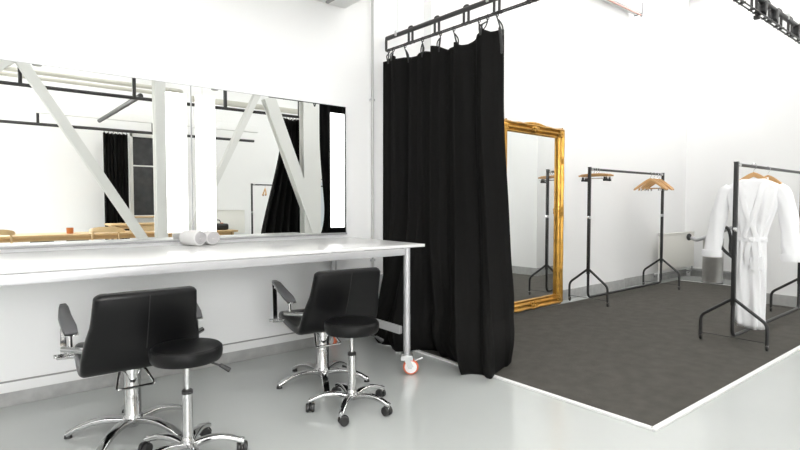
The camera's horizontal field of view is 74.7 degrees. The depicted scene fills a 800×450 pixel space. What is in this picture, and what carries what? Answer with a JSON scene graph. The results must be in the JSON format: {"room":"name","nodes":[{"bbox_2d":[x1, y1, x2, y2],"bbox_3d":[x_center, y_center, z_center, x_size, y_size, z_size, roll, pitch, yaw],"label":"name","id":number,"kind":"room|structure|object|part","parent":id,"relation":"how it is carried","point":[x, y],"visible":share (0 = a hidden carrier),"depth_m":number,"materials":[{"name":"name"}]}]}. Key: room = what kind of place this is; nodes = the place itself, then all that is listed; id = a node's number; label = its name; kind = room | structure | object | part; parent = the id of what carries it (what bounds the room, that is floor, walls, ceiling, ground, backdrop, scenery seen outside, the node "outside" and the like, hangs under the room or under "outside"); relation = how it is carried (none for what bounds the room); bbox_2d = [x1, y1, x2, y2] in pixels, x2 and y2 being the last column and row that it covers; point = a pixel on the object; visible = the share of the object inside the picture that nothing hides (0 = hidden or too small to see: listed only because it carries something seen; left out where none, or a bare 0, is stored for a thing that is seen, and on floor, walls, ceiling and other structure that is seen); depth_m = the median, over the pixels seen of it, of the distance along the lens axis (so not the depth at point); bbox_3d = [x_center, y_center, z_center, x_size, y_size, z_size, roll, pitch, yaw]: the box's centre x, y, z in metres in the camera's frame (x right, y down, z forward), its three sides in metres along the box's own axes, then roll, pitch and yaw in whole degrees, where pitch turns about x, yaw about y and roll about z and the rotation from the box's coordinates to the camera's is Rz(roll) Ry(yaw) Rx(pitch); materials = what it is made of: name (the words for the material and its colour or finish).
{"room":"backstage room","nodes":[
{"label":"backstage room","id":0,"kind":"room"},
{"bbox_2d":[0,0,423,381],"bbox_3d":[-2.263,-1.346,3.626,6.330,5.000,0.200,-2,3,-39],"label":"wall","id":1,"kind":"structure","parent":0,"point":[315,51],"depth_m":4.21,"materials":[{"name":"white paint"}]},
{"bbox_2d":[0,373,122,407],"bbox_3d":[-2.280,1.113,3.570,0.703,0.089,0.016,-2,3,-39],"label":"baseboard","id":2,"kind":"structure","parent":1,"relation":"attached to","point":[47,392],"depth_m":3.54,"materials":[{"name":"white paint"}]},
{"bbox_2d":[0,59,192,249],"bbox_3d":[-2.143,-0.454,3.597,1.385,1.191,0.050,-2,3,-39],"label":"mirror","id":3,"kind":"object","parent":1,"relation":"attached to","point":[88,158],"visible":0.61,"depth_m":3.60,"materials":[{"name":"mirror glass"},{"name":"silver aluminium"},{"name":"white light diffuser"}]},
{"bbox_3d":[-2.143,0.133,3.621,1.385,0.016,0.050,-2,3,-39],"label":"rail","id":4,"kind":"part","parent":3,"relation":"part of","materials":[{"name":"grey metal"}]},
{"bbox_3d":[-1.682,-0.467,3.957,0.150,1.053,0.005,-2,3,-39],"label":"light panel","id":5,"kind":"part","parent":3,"relation":"part of","materials":[{"name":"white plastic"}]},
{"bbox_2d":[0,332,313,393],"bbox_3d":[-2.197,1.033,3.631,6.320,0.063,0.022,-2,3,-39],"label":"trim","id":6,"kind":"structure","parent":1,"relation":"attached to","point":[70,376],"depth_m":3.59,"materials":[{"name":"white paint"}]},
{"bbox_2d":[141,366,183,379],"bbox_3d":[-1.795,1.097,3.965,0.299,0.089,0.016,-2,3,-39],"label":"baseboard","id":7,"kind":"structure","parent":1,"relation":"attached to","point":[155,372],"depth_m":3.94,"materials":[{"name":"white paint"}]},
{"bbox_2d":[190,337,314,370],"bbox_3d":[-1.211,1.078,4.440,1.101,0.089,0.016,-2,3,-39],"label":"baseboard","id":8,"kind":"structure","parent":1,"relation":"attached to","point":[257,352],"depth_m":4.46,"materials":[{"name":"white paint"}]},
{"bbox_2d":[191,85,346,239],"bbox_3d":[-1.058,-0.489,4.480,1.409,1.191,0.050,-2,3,-39],"label":"mirror","id":9,"kind":"object","parent":1,"relation":"attached to","point":[263,166],"visible":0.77,"depth_m":4.41,"materials":[{"name":"mirror glass"},{"name":"silver aluminium"},{"name":"white light diffuser"}]},
{"bbox_3d":[-1.514,-0.473,4.093,0.151,1.053,0.005,-2,3,-39],"label":"light panel","id":10,"kind":"part","parent":9,"relation":"part of","materials":[{"name":"white plastic"}]},
{"bbox_3d":[-1.058,0.098,4.504,1.409,0.016,0.050,-2,3,-39],"label":"rail","id":11,"kind":"part","parent":9,"relation":"part of","materials":[{"name":"grey metal"}]},
{"bbox_3d":[-0.578,-0.503,4.855,0.152,1.053,0.005,-2,3,-39],"label":"light panel","id":12,"kind":"part","parent":9,"relation":"part of","materials":[{"name":"white plastic"}]},
{"bbox_2d":[316,0,359,7],"bbox_3d":[-0.912,-2.099,4.051,1.680,0.289,0.800,-2,3,-39],"label":"strip light","id":13,"kind":"object","parent":1,"relation":"attached to","point":[340,3],"visible":1,"depth_m":4.71,"materials":[{"name":"white plastic"}]},
{"bbox_2d":[320,0,354,6],"bbox_3d":[-0.912,-1.982,4.055,1.560,0.020,0.700,-2,3,-39],"label":"diffuser","id":14,"kind":"object","parent":13,"relation":"attached to","point":[342,3],"depth_m":4.71,"materials":[{"name":"white plastic"}]},
{"bbox_2d":[369,0,374,266],"bbox_3d":[-0.269,-1.475,5.084,0.050,4.820,0.035,-2,3,-39],"label":"conduit pipe","id":15,"kind":"object","parent":1,"relation":"attached to","point":[372,99],"visible":0.91,"depth_m":5.08,"materials":[{"name":"grey"}]},
{"bbox_2d":[379,274,382,290],"bbox_3d":[-0.132,0.713,5.233,0.150,0.444,0.126,-2,3,-39],"label":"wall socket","id":16,"kind":"object","parent":1,"relation":"attached to","point":[381,275],"visible":0.05,"depth_m":5.20,"materials":[{"name":"white plastic"}]},
{"bbox_2d":[0,275,799,449],"bbox_3d":[3.142,1.267,2.093,13.050,0.100,9.600,-2,3,-39],"label":"floor","id":17,"kind":"structure","parent":0,"point":[435,407],"depth_m":3.23,"materials":[{"name":"grey concrete"}]},
{"bbox_2d":[53,286,203,449],"bbox_3d":[-1.486,0.748,2.943,0.759,0.869,0.858,-2,3,-38],"label":"salon chair","id":18,"kind":"object","parent":17,"relation":"on","point":[124,326],"visible":0.91,"depth_m":2.69,"materials":[{"name":"black leather"}]},
{"bbox_3d":[-1.817,0.594,2.895,0.166,0.277,0.107,-2,3,-38],"label":"arm frame","id":19,"kind":"part","parent":18,"relation":"part of","materials":[{"name":"silver metal"}]},
{"bbox_3d":[-1.769,0.491,2.777,0.072,0.103,0.378,-2,3,-38],"label":"armrest","id":20,"kind":"part","parent":18,"relation":"part of","materials":[{"name":"grey plastic"}]},
{"bbox_3d":[-1.769,0.505,2.778,0.076,0.098,0.378,-2,3,-38],"label":"armrest trim","id":21,"kind":"part","parent":18,"relation":"part of","materials":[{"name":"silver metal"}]},
{"bbox_3d":[-1.623,0.592,2.642,0.170,0.106,0.048,0,2,12],"label":"arm post","id":22,"kind":"part","parent":18,"relation":"part of","materials":[{"name":"silver metal"}]},
{"bbox_3d":[-1.708,1.131,2.957,0.313,0.085,0.056,-1,2,-17],"label":"leg","id":23,"kind":"part","parent":18,"relation":"part of","materials":[{"name":"silver metal"}]},
{"bbox_3d":[-1.537,1.136,2.827,0.056,0.085,0.313,0,2,1],"label":"leg","id":24,"kind":"part","parent":18,"relation":"part of","materials":[{"name":"silver metal"}]},
{"bbox_3d":[-1.497,0.863,2.954,0.203,0.085,0.120,-2,3,-38],"label":"pump lever","id":25,"kind":"part","parent":18,"relation":"part of","materials":[{"name":"silver metal"}]},
{"bbox_3d":[-1.359,1.131,2.949,0.313,0.085,0.056,1,2,19],"label":"leg","id":26,"kind":"part","parent":18,"relation":"part of","materials":[{"name":"silver metal"}]},
{"bbox_3d":[-1.421,1.123,3.156,0.056,0.085,0.313,2,3,37],"label":"leg","id":27,"kind":"part","parent":18,"relation":"part of","materials":[{"name":"silver metal"}]},
{"bbox_3d":[-1.272,0.476,3.160,0.072,0.103,0.378,-2,3,-38],"label":"armrest","id":28,"kind":"part","parent":18,"relation":"part of","materials":[{"name":"grey plastic"}]},
{"bbox_2d":[138,338,247,449],"bbox_3d":[-1.063,0.898,2.640,0.562,0.594,0.533,-2,3,-39],"label":"round stool","id":29,"kind":"object","parent":17,"relation":"on","point":[185,353],"visible":1,"depth_m":2.63,"materials":[{"name":"black leather"}]},
{"bbox_3d":[-1.211,1.107,2.707,0.259,0.062,0.044,1,2,19],"label":"leg","id":30,"kind":"part","parent":29,"relation":"part of","materials":[{"name":"silver metal"}]},
{"bbox_3d":[-1.161,1.113,2.545,0.044,0.062,0.259,2,3,37],"label":"leg","id":31,"kind":"part","parent":29,"relation":"part of","materials":[{"name":"silver metal"}]},
{"bbox_2d":[148,338,222,368],"bbox_3d":[-1.075,0.641,2.642,0.348,0.080,0.348,-2,3,-39],"label":"seat","id":32,"kind":"object","parent":29,"relation":"on","point":[185,353],"depth_m":2.53,"materials":[{"name":"black leather"}]},
{"bbox_3d":[-1.075,0.767,2.647,0.027,0.175,0.027,-2,3,-39],"label":"lift rod","id":33,"kind":"part","parent":29,"relation":"part of","materials":[{"name":"silver metal"}]},
{"bbox_3d":[-0.992,1.113,2.543,0.044,0.062,0.259,-2,3,-35],"label":"leg","id":34,"kind":"part","parent":29,"relation":"part of","materials":[{"name":"silver metal"}]},
{"bbox_3d":[-1.073,1.103,2.804,0.044,0.062,0.259,0,2,1],"label":"leg","id":35,"kind":"part","parent":29,"relation":"part of","materials":[{"name":"silver metal"}]},
{"bbox_3d":[-0.937,1.107,2.703,0.259,0.062,0.044,-1,2,-17],"label":"leg","id":36,"kind":"part","parent":29,"relation":"part of","materials":[{"name":"silver metal"}]},
{"bbox_2d":[0,237,424,374],"bbox_3d":[-1.479,0.667,3.475,3.455,0.988,1.241,-2,3,-38],"label":"work table","id":37,"kind":"object","parent":17,"relation":"on","point":[37,261],"visible":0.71,"depth_m":3.31,"materials":[{"name":"white laminate"}]},
{"bbox_2d":[179,230,206,245],"bbox_3d":[-1.551,0.097,3.928,0.167,0.116,0.124,1,3,27],"label":"rolled towel","id":38,"kind":"object","parent":37,"relation":"on","point":[187,237],"visible":1,"depth_m":3.89,"materials":[{"name":"white fabric"}]},
{"bbox_3d":[-1.172,0.239,3.018,3.050,0.050,0.030,-2,3,-38],"label":"rail","id":39,"kind":"part","parent":37,"relation":"part of","materials":[{"name":"silver metal"}]},
{"bbox_2d":[204,231,219,244],"bbox_3d":[-1.459,0.097,4.034,0.113,0.107,0.131,-2,3,-41],"label":"rolled towel","id":40,"kind":"object","parent":37,"relation":"on","point":[213,237],"visible":0.94,"depth_m":3.99,"materials":[{"name":"white fabric"}]},
{"bbox_3d":[-0.603,0.543,4.787,0.052,0.801,0.052,-2,3,-38],"label":"leg","id":41,"kind":"part","parent":37,"relation":"part of","materials":[{"name":"silver metal"}]},
{"bbox_3d":[0.052,0.576,3.986,0.052,0.801,0.052,-2,3,-38],"label":"leg","id":42,"kind":"part","parent":37,"relation":"part of","materials":[{"name":"silver metal"}]},
{"bbox_2d":[269,267,379,391],"bbox_3d":[-0.534,0.715,3.785,0.758,0.869,0.842,-1,3,-32],"label":"salon chair","id":43,"kind":"object","parent":17,"relation":"on","point":[344,292],"visible":0.91,"depth_m":3.54,"materials":[{"name":"black leather"}]},
{"bbox_3d":[-0.863,0.559,3.782,0.166,0.277,0.107,-1,3,-32],"label":"arm frame","id":44,"kind":"part","parent":43,"relation":"part of","materials":[{"name":"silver metal"}]},
{"bbox_3d":[-0.826,0.470,3.661,0.076,0.098,0.378,-1,3,-32],"label":"armrest trim","id":45,"kind":"part","parent":43,"relation":"part of","materials":[{"name":"silver metal"}]},
{"bbox_3d":[-0.826,0.456,3.660,0.072,0.103,0.378,-1,3,-32],"label":"armrest","id":46,"kind":"part","parent":43,"relation":"part of","materials":[{"name":"grey plastic"}]},
{"bbox_3d":[-0.694,0.557,3.511,0.170,0.106,0.048,1,2,18],"label":"arm post","id":47,"kind":"part","parent":43,"relation":"part of","materials":[{"name":"silver metal"}]},
{"bbox_3d":[-0.726,1.098,3.772,0.314,0.085,0.056,-1,3,-32],"label":"leg","id":48,"kind":"part","parent":43,"relation":"part of","materials":[{"name":"silver metal"}]},
{"bbox_3d":[-0.709,1.089,3.989,0.313,0.085,0.056,2,3,41],"label":"leg","id":49,"kind":"part","parent":43,"relation":"part of","materials":[{"name":"silver metal"}]},
{"bbox_3d":[-0.529,1.101,3.691,0.056,0.085,0.313,-1,2,-13],"label":"leg","id":50,"kind":"part","parent":43,"relation":"part of","materials":[{"name":"silver metal"}]},
{"bbox_3d":[-0.540,0.828,3.810,0.203,0.085,0.120,-1,3,-32],"label":"pump lever","id":51,"kind":"part","parent":43,"relation":"part of","materials":[{"name":"silver metal"}]},
{"bbox_3d":[-0.499,1.088,4.038,0.056,0.085,0.313,1,2,23],"label":"leg","id":52,"kind":"part","parent":43,"relation":"part of","materials":[{"name":"silver metal"}]},
{"bbox_3d":[-0.388,1.095,3.854,0.313,0.085,0.056,0,2,5],"label":"leg","id":53,"kind":"part","parent":43,"relation":"part of","materials":[{"name":"silver metal"}]},
{"bbox_2d":[306,315,392,426],"bbox_3d":[-0.305,0.882,3.341,0.558,0.569,0.545,-2,3,-39],"label":"round stool","id":54,"kind":"object","parent":17,"relation":"on","point":[352,326],"visible":1,"depth_m":3.27,"materials":[{"name":"black leather"}]},
{"bbox_3d":[-0.447,1.083,3.310,0.259,0.062,0.044,0,2,-9],"label":"leg","id":55,"kind":"part","parent":54,"relation":"part of","materials":[{"name":"silver metal"}]},
{"bbox_3d":[-0.371,1.077,3.461,0.044,0.062,0.259,-1,3,-27],"label":"leg","id":56,"kind":"part","parent":54,"relation":"part of","materials":[{"name":"silver metal"}]},
{"bbox_3d":[-0.327,1.087,3.191,0.044,0.062,0.259,0,2,9],"label":"leg","id":57,"kind":"part","parent":54,"relation":"part of","materials":[{"name":"silver metal"}]},
{"bbox_2d":[324,315,378,337],"bbox_3d":[-0.305,0.639,3.315,0.348,0.080,0.348,-2,3,-39],"label":"seat","id":58,"kind":"object","parent":54,"relation":"on","point":[352,326],"depth_m":3.20,"materials":[{"name":"black leather"}]},
{"bbox_3d":[-0.305,0.753,3.320,0.027,0.150,0.027,-2,3,-39],"label":"lift rod","id":59,"kind":"part","parent":54,"relation":"part of","materials":[{"name":"silver metal"}]},
{"bbox_3d":[-0.203,1.078,3.435,0.044,0.062,0.259,2,3,45],"label":"leg","id":60,"kind":"part","parent":54,"relation":"part of","materials":[{"name":"silver metal"}]},
{"bbox_3d":[-0.176,1.084,3.268,0.259,0.062,0.044,1,3,27],"label":"leg","id":61,"kind":"part","parent":54,"relation":"part of","materials":[{"name":"silver metal"}]},
{"bbox_2d":[504,118,564,312],"bbox_3d":[1.623,-0.100,6.417,1.308,2.295,0.090,-2,3,-41],"label":"gilded mirror","id":62,"kind":"object","parent":17,"relation":"on","point":[534,151],"visible":0.76,"depth_m":6.48,"materials":[{"name":"gold-painted wood"},{"name":"mirror glass"}]},
{"bbox_3d":[1.192,-0.080,6.034,0.129,2.255,0.076,-2,3,-41],"label":"frame","id":63,"kind":"part","parent":62,"relation":"part of","materials":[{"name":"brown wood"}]},
{"bbox_3d":[1.628,-1.161,6.372,1.280,0.129,0.076,-2,3,-41],"label":"frame","id":64,"kind":"part","parent":62,"relation":"part of","materials":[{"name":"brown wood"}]},
{"bbox_3d":[1.628,0.971,6.457,1.280,0.129,0.076,-2,3,-41],"label":"frame","id":65,"kind":"part","parent":62,"relation":"part of","materials":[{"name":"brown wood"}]},
{"bbox_3d":[2.064,-0.111,6.795,0.129,2.255,0.076,-2,3,-41],"label":"frame","id":66,"kind":"part","parent":62,"relation":"part of","materials":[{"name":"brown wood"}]},
{"bbox_2d":[421,280,799,425],"bbox_3d":[3.103,1.056,5.962,6.220,0.010,2.540,-2,3,-39],"label":"carpet","id":67,"kind":"object","parent":17,"relation":"on","point":[641,357],"visible":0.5,"depth_m":4.65,"materials":[{"name":"grey carpet"}]},
{"bbox_2d":[412,345,799,431],"bbox_3d":[2.591,1.073,5.521,4.952,0.012,2.579,-2,3,-39],"label":"trim","id":68,"kind":"structure","parent":67,"relation":"attached to","point":[719,392],"depth_m":3.53,"materials":[{"name":"white"}]},
{"bbox_2d":[568,167,680,306],"bbox_3d":[3.223,0.112,7.390,2.093,1.762,0.569,-2,3,-39],"label":"clothes rack","id":69,"kind":"object","parent":67,"relation":"on","point":[587,270],"visible":1,"depth_m":6.98,"materials":[{"name":"grey metal"}]},
{"bbox_3d":[2.426,0.759,6.767,0.029,0.408,0.569,-2,3,-39],"label":"foot frame","id":70,"kind":"part","parent":69,"relation":"part of","materials":[{"name":"grey metal"}]},
{"bbox_2d":[579,173,608,181],"bbox_3d":[2.501,-0.652,6.771,0.034,0.174,0.413,-2,3,-41],"label":"hanger","id":71,"kind":"object","parent":69,"relation":"hanging from","point":[592,174],"visible":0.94,"depth_m":6.76,"materials":[{"name":"brown wood"}]},
{"bbox_2d":[587,168,613,180],"bbox_3d":[2.586,-0.655,6.841,0.034,0.174,0.413,-2,3,-44],"label":"hanger","id":72,"kind":"object","parent":69,"relation":"hanging from","point":[609,177],"visible":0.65,"depth_m":6.73,"materials":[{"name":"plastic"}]},
{"bbox_2d":[633,172,666,190],"bbox_3d":[3.689,-0.642,7.736,0.462,0.271,0.044,2,3,41],"label":"hanger","id":73,"kind":"object","parent":69,"relation":"hanging from","point":[650,178],"visible":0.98,"depth_m":7.75,"materials":[{"name":"brown wood"}]},
{"bbox_3d":[3.689,-0.603,7.738,0.462,0.182,0.043,2,3,41],"label":"wooden arm","id":74,"kind":"part","parent":73,"relation":"part of","materials":[{"name":"brown wood"}]},
{"bbox_2d":[638,176,668,190],"bbox_3d":[3.772,-0.645,7.808,0.043,0.271,0.462,-2,3,-35],"label":"hanger","id":75,"kind":"object","parent":69,"relation":"hanging from","point":[648,183],"visible":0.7,"depth_m":7.80,"materials":[{"name":"brown wood"}]},
{"bbox_2d":[642,174,672,190],"bbox_3d":[3.851,-0.648,7.870,0.044,0.271,0.462,-2,3,-43],"label":"hanger","id":76,"kind":"object","parent":69,"relation":"hanging from","point":[661,181],"visible":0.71,"depth_m":7.82,"materials":[{"name":"brown wood"}]},
{"bbox_3d":[3.851,-0.608,7.871,0.043,0.182,0.462,-2,3,-43],"label":"wooden arm","id":77,"kind":"part","parent":76,"relation":"part of","materials":[{"name":"brown wood"}]},
{"bbox_2d":[646,173,673,190],"bbox_3d":[3.916,-0.650,7.925,0.043,0.271,0.462,-2,3,-35],"label":"hanger","id":78,"kind":"object","parent":69,"relation":"hanging from","point":[650,186],"visible":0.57,"depth_m":7.92,"materials":[{"name":"brown wood"}]},
{"bbox_3d":[3.916,-0.610,7.926,0.043,0.182,0.462,-2,3,-35],"label":"wooden arm","id":79,"kind":"part","parent":78,"relation":"part of","materials":[{"name":"brown wood"}]},
{"bbox_3d":[4.008,0.708,8.053,0.029,0.408,0.569,-2,3,-39],"label":"foot frame","id":80,"kind":"part","parent":69,"relation":"part of","materials":[{"name":"grey metal"}]},
{"bbox_2d":[698,161,799,351],"bbox_3d":[3.829,0.238,5.405,2.093,1.670,0.569,-2,3,-39],"label":"clothes rack","id":81,"kind":"object","parent":67,"relation":"on","point":[732,299],"visible":0.98,"depth_m":4.76,"materials":[{"name":"black metal"}]},
{"bbox_2d":[721,226,731,257],"bbox_3d":[3.791,0.534,5.856,0.184,1.043,0.502,-2,3,-39],"label":"steamer","id":82,"kind":"object","parent":81,"relation":"hanging from","point":[727,228],"visible":0.24,"depth_m":5.93,"materials":[{"name":"black plastic"}]},
{"bbox_3d":[3.032,0.852,4.780,0.029,0.386,0.569,-2,3,-39],"label":"foot frame","id":83,"kind":"part","parent":81,"relation":"part of","materials":[{"name":"grey metal"}]},
{"bbox_2d":[740,163,770,180],"bbox_3d":[3.368,-0.456,4.999,0.462,0.266,0.044,2,3,45],"label":"hanger","id":84,"kind":"object","parent":81,"relation":"hanging from","point":[753,174],"visible":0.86,"depth_m":5.00,"materials":[{"name":"brown wood"}]},
{"bbox_2d":[702,177,799,329],"bbox_3d":[3.367,0.269,5.035,0.832,1.445,0.204,2,3,45],"label":"robe","id":85,"kind":"object","parent":84,"relation":"hanging from","point":[759,200],"visible":0.91,"depth_m":4.96,"materials":[{"name":"white fabric"}]},
{"bbox_3d":[3.368,-0.414,5.001,0.462,0.182,0.043,2,3,45],"label":"wooden arm","id":86,"kind":"part","parent":84,"relation":"part of","materials":[{"name":"brown wood"}]},
{"bbox_2d":[764,166,781,183],"bbox_3d":[3.683,-0.455,5.262,0.043,0.266,0.462,-1,3,-25],"label":"hanger","id":87,"kind":"object","parent":81,"relation":"hanging from","point":[771,178],"visible":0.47,"depth_m":5.22,"materials":[{"name":"brown wood"}]},
{"bbox_3d":[3.683,-0.413,5.264,0.043,0.182,0.462,-1,3,-25],"label":"wooden arm","id":88,"kind":"part","parent":87,"relation":"part of","materials":[{"name":"brown wood"}]},
{"bbox_3d":[4.614,0.801,6.067,0.029,0.386,0.569,-2,3,-39],"label":"foot frame","id":89,"kind":"part","parent":81,"relation":"part of","materials":[{"name":"grey metal"}]},
{"bbox_2d":[657,231,694,281],"bbox_3d":[4.708,0.520,8.944,1.322,0.815,0.075,-2,3,-39],"label":"radiator","id":90,"kind":"object","parent":17,"relation":"on","point":[678,251],"visible":0.86,"depth_m":8.89,"materials":[{"name":"white metal"}]},
{"bbox_2d":[657,231,694,234],"bbox_3d":[4.724,0.136,8.942,1.280,0.014,0.075,-2,3,-39],"label":"grille","id":91,"kind":"object","parent":90,"relation":"attached to","point":[691,232],"depth_m":8.97,"materials":[{"name":"white metal"}]},
{"bbox_2d":[702,238,723,283],"bbox_3d":[5.148,0.576,8.628,0.312,0.758,0.312,-2,3,-39],"label":"bin","id":92,"kind":"object","parent":17,"relation":"on","point":[712,267],"visible":0.69,"depth_m":8.51,"materials":[{"name":"grey plastic"}]},
{"bbox_2d":[687,226,731,241],"bbox_3d":[5.136,0.147,8.518,0.848,0.272,0.123,2,3,44],"label":"bent chrome arm","id":93,"kind":"object","parent":92,"relation":"attached to","point":[689,237],"visible":0.53,"depth_m":8.68},
{"bbox_3d":[4.949,0.221,8.687,0.076,0.109,0.266,-2,3,-39],"label":"arm","id":94,"kind":"part","parent":93,"relation":"part of","materials":[{"name":"silver metal"}]},
{"bbox_2d":[424,0,689,289],"bbox_3d":[2.656,-1.505,7.599,6.320,5.000,0.380,-2,3,-39],"label":"wall","id":95,"kind":"structure","parent":0,"point":[614,80],"depth_m":7.62,"materials":[{"name":"white paint"}]},
{"bbox_2d":[602,0,642,16],"bbox_3d":[3.110,-3.248,7.557,1.420,0.234,0.159,-2,3,-39],"label":"strip light","id":96,"kind":"object","parent":95,"relation":"attached to","point":[634,7],"visible":1,"depth_m":7.76,"materials":[{"name":"white plastic"}]},
{"bbox_2d":[563,269,685,300],"bbox_3d":[2.771,0.928,7.554,6.320,0.140,0.046,-2,3,-39],"label":"baseboard","id":97,"kind":"structure","parent":95,"relation":"attached to","point":[632,281],"depth_m":7.94,"materials":[{"name":"white paint"}]},
{"bbox_2d":[684,0,765,275],"bbox_3d":[5.809,-1.557,8.887,0.200,5.000,1.840,-2,3,-39],"label":"wall","id":98,"kind":"structure","parent":0,"point":[726,57],"depth_m":9.05,"materials":[{"name":"white paint"}]},
{"bbox_2d":[654,267,730,276],"bbox_3d":[5.136,0.824,8.471,1.411,0.067,1.396,-2,3,-39],"label":"pipes","id":99,"kind":"object","parent":98,"relation":"attached to","point":[687,267],"visible":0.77,"depth_m":9.02,"materials":[{"name":"grey metal"}]},
{"bbox_2d":[761,0,799,295],"bbox_3d":[7.914,-1.388,4.680,2.250,5.000,7.350,-2,3,-39],"label":"wall","id":100,"kind":"structure","parent":0,"point":[781,102],"depth_m":6.67,"materials":[{"name":"white paint"}]},
{"bbox_2d":[690,268,796,306],"bbox_3d":[7.307,1.017,5.352,2.066,0.140,9.010,-2,3,-39],"label":"baseboard","id":101,"kind":"structure","parent":100,"relation":"attached to","point":[783,300],"depth_m":6.74,"materials":[{"name":"white paint"}]},
{"bbox_3d":[3.142,-3.829,1.889,13.050,0.100,9.600,-2,3,-39],"label":"ceiling","id":102,"kind":"structure","parent":0,"visible":0},
{"bbox_2d":[385,0,538,51],"bbox_3d":[0.725,-2.765,4.144,0.051,2.206,2.643,-2,3,-41],"label":"rail","id":103,"kind":"object","parent":102,"relation":"hanging from","point":[467,8],"visible":1,"depth_m":4.52,"materials":[{"name":"grey metal"}]},
{"bbox_2d":[374,13,514,378],"bbox_3d":[0.293,-0.300,4.543,0.623,2.815,1.644,-2,3,-39],"label":"curtain","id":104,"kind":"object","parent":103,"relation":"hanging from","point":[445,186],"visible":0.94,"depth_m":4.47,"materials":[{"name":"black fabric"}]},
{"bbox_2d":[733,0,799,43],"bbox_3d":[3.384,-2.756,4.529,4.700,2.255,0.070,-2,3,-39],"label":"rail","id":105,"kind":"object","parent":102,"relation":"hanging from","point":[776,16],"visible":1,"depth_m":4.29,"materials":[{"name":"grey metal"}]}
]}

